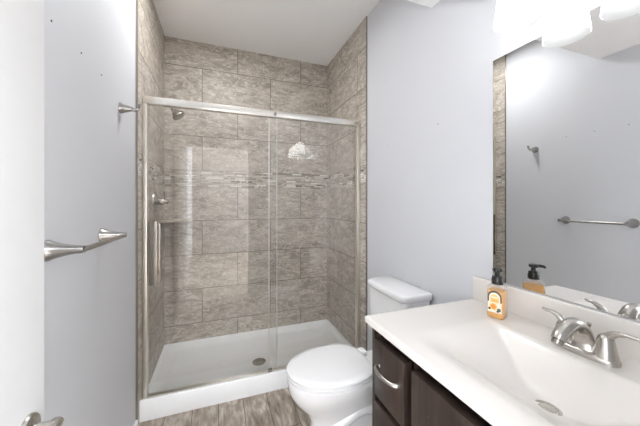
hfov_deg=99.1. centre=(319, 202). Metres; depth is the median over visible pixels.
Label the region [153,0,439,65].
ceiling
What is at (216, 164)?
wall
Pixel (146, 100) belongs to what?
shower door frame
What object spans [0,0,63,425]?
door
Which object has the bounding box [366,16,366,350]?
trim
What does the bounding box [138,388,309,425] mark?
floor
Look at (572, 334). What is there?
faucet
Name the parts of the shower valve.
knob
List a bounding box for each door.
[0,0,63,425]
[149,111,276,367]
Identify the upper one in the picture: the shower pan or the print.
the print
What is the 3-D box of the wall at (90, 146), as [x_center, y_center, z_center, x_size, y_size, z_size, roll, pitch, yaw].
[-0.931,-0.120,1.075,0.110,2.840,2.920,0,0,-20]
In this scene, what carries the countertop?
on the vanity cabinet
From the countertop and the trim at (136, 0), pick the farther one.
the trim at (136, 0)
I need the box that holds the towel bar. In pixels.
[44,228,126,261]
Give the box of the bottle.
[487,284,507,319]
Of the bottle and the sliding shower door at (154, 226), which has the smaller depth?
the bottle
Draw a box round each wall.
[44,0,163,425]
[164,36,326,344]
[327,0,639,350]
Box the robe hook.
[118,102,140,113]
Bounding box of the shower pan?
[139,319,351,422]
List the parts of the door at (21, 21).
handle, lever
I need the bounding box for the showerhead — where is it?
[171,108,184,119]
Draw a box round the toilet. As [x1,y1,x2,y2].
[287,276,431,425]
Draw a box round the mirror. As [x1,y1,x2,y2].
[493,0,639,320]
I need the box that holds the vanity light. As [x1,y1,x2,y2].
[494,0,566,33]
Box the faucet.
[541,307,639,367]
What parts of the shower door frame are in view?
header rail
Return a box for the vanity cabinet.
[372,328,491,425]
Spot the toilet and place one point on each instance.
(332, 383)
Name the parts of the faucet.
lever, handle, spout, plate, handle, lever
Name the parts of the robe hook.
post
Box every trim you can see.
[136,0,137,419]
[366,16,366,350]
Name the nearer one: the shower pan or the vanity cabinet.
the vanity cabinet
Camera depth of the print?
0.99 m
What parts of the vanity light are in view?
bulb, lamp shade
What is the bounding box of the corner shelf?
[159,218,193,222]
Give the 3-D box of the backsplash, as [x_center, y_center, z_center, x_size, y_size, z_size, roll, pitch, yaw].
[0.836,0.372,0.786,0.022,0.100,0.898,0,0,-20]
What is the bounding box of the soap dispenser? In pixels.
[487,267,507,319]
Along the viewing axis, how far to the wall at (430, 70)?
1.57 m
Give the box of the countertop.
[365,276,639,425]
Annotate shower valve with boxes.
[153,191,168,211]
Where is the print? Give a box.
[490,294,498,303]
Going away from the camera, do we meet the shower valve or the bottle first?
the bottle
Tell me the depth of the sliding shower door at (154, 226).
1.67 m
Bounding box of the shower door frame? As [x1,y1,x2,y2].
[142,95,359,398]
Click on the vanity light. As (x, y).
(511, 16)
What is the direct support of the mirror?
attached to the wall at (430, 70)
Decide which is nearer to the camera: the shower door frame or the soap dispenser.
the soap dispenser
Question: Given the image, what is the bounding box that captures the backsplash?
[473,276,639,360]
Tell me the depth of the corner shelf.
2.27 m
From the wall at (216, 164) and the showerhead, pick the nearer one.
the showerhead
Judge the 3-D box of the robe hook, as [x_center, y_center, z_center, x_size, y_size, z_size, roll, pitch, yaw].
[-0.940,-0.467,1.351,0.084,0.059,0.054,0,0,-20]
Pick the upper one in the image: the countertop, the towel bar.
the towel bar
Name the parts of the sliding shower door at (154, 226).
pull handle, pull handle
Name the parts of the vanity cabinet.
drawer, handle, drawer, door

